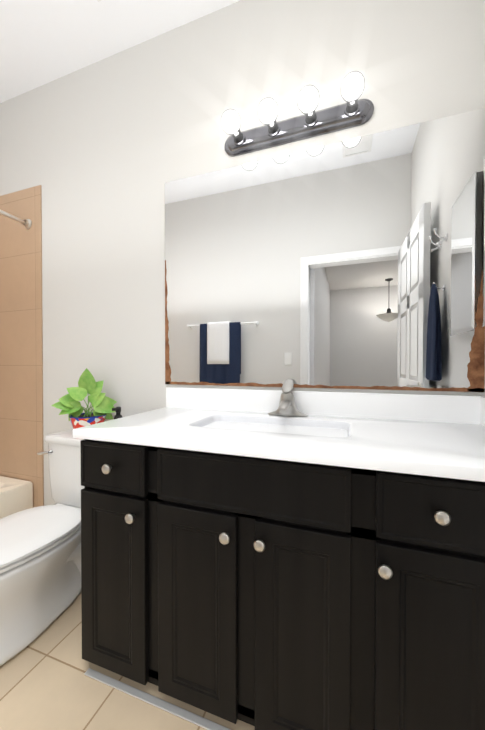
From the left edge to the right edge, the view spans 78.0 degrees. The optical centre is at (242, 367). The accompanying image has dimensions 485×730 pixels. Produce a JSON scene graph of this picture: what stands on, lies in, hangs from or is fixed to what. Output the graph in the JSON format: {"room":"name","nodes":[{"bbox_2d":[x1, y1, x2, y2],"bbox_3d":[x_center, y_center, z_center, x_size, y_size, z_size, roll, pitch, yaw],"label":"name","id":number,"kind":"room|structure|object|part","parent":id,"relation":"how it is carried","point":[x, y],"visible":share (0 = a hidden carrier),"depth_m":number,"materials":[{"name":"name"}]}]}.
{"room":"bathroom","nodes":[
{"label":"bathroom","id":0,"kind":"room"},
{"bbox_2d":[0,0,239,102],"bbox_3d":[-0.791,-1.796,0.942,3.360,0.050,1.710,0,1,19],"label":"ceiling","id":1,"kind":"structure","parent":0,"point":[42,42],"depth_m":1.58,"materials":[{"name":"white paint"}]},
{"bbox_2d":[0,593,254,729],"bbox_3d":[-0.791,1.099,0.975,3.360,0.050,1.710,0,1,19],"label":"floor","id":2,"kind":"structure","parent":0,"point":[46,683],"depth_m":0.98,"materials":[{"name":"tile"}]},
{"bbox_2d":[0,476,32,518],"bbox_3d":[-1.924,0.904,1.369,0.700,0.330,1.448,0,1,19],"label":"bathtub","id":3,"kind":"object","parent":2,"relation":"on","point":[16,495],"visible":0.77,"depth_m":1.85,"materials":[{"name":"white ceramic"}]},
{"bbox_2d":[0,429,84,665],"bbox_3d":[-0.908,0.716,1.362,0.478,0.706,0.788,0,1,19],"label":"toilet","id":4,"kind":"object","parent":2,"relation":"on","point":[40,569],"visible":0.69,"depth_m":1.25,"materials":[{"name":"white ceramic"}]},
{"bbox_3d":[-0.945,0.704,1.256,0.386,0.046,0.563,0,1,19],"label":"seat","id":5,"kind":"part","parent":4,"relation":"part of","materials":[{"name":"white plastic"}]},
{"bbox_3d":[-1.046,0.448,1.585,0.066,0.028,0.038,0,1,19],"label":"lever","id":6,"kind":"part","parent":4,"relation":"part of","materials":[{"name":"silver metal"}]},
{"bbox_3d":[-0.813,0.542,1.630,0.478,0.363,0.215,0,1,19],"label":"tank","id":7,"kind":"part","parent":4,"relation":"part of","materials":[{"name":"white ceramic"}]},
{"bbox_2d":[51,368,116,428],"bbox_3d":[-0.856,0.179,1.638,0.268,0.360,0.202,0,1,19],"label":"plant","id":8,"kind":"object","parent":4,"relation":"on","point":[102,404],"visible":0.83,"depth_m":1.62,"materials":[{"name":"green plant"}]},
{"bbox_3d":[-0.845,0.307,1.642,0.184,0.104,0.184,0,1,19],"label":"pot","id":9,"kind":"part","parent":8,"relation":"part of","materials":[{"name":"blue"}]},
{"bbox_2d":[112,406,121,418],"bbox_3d":[-0.663,0.282,1.587,0.045,0.155,0.058,0,1,19],"label":"spray bottle","id":10,"kind":"object","parent":4,"relation":"on","point":[117,410],"visible":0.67,"depth_m":1.58,"materials":[{"name":"black plastic"}]},
{"bbox_2d":[73,379,484,729],"bbox_3d":[0.162,0.563,1.092,1.397,1.018,0.602,0,1,19],"label":"bathroom vanity","id":11,"kind":"object","parent":2,"relation":"on","point":[286,557],"visible":0.98,"depth_m":0.85,"materials":[{"name":"brown wood"}]},
{"bbox_2d":[268,379,307,416],"bbox_3d":[0.188,0.130,1.293,0.184,0.160,0.160,0,1,19],"label":"faucet","id":12,"kind":"object","parent":11,"relation":"on","point":[285,402],"depth_m":1.33,"materials":[{"name":"grey metal"}]},
{"bbox_2d":[0,0,484,505],"bbox_3d":[-0.528,-0.357,1.708,3.360,2.845,0.120,0,1,19],"label":"wall","id":13,"kind":"structure","parent":0,"point":[102,152],"depth_m":1.62,"materials":[{"name":"white paint"}]},
{"bbox_2d":[221,71,373,156],"bbox_3d":[0.202,-1.085,1.282,0.676,0.104,0.184,0,1,19],"label":"sconce","id":14,"kind":"object","parent":13,"relation":"attached to","point":[353,111],"visible":1,"depth_m":1.29,"materials":[{"name":"silver metal"}]},
{"bbox_2d":[165,108,484,391],"bbox_3d":[0.252,-0.446,1.365,1.409,1.070,0.007,0,1,19],"label":"vanity mirror","id":15,"kind":"object","parent":13,"relation":"attached to","point":[355,263],"visible":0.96,"depth_m":1.30,"materials":[{"name":"clear glass"}]},
{"bbox_3d":[0.718,-0.342,0.365,0.120,2.845,1.590,0,1,19],"label":"wall","id":16,"kind":"structure","parent":0,"visible":0},
{"bbox_2d":[482,158,484,326],"bbox_3d":[0.847,-0.458,0.960,0.029,0.616,0.290,0,1,19],"label":"mirror","id":17,"kind":"object","parent":16,"relation":"attached to","point":[483,321],"visible":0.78,"depth_m":1.08,"materials":[{"name":"white mirror"}]},
{"bbox_3d":[-2.339,-0.354,1.438,0.120,2.845,1.590,0,1,19],"label":"wall","id":18,"kind":"structure","parent":0,"visible":0},
{"bbox_2d":[0,185,43,507],"bbox_3d":[-1.890,-0.041,1.348,0.790,2.220,1.469,0,1,19],"label":"shower wall tile","id":19,"kind":"structure","parent":18,"relation":"attached to","point":[21,381],"depth_m":1.96,"materials":[{"name":"beige tile"}]},
{"bbox_2d":[0,210,31,228],"bbox_3d":[-1.623,-0.919,1.240,0.064,0.064,1.460,0,1,19],"label":"curtain rod","id":20,"kind":"object","parent":19,"relation":"attached to","point":[27,223],"visible":0.98,"depth_m":1.87,"materials":[{"name":"silver metal"}]}
]}

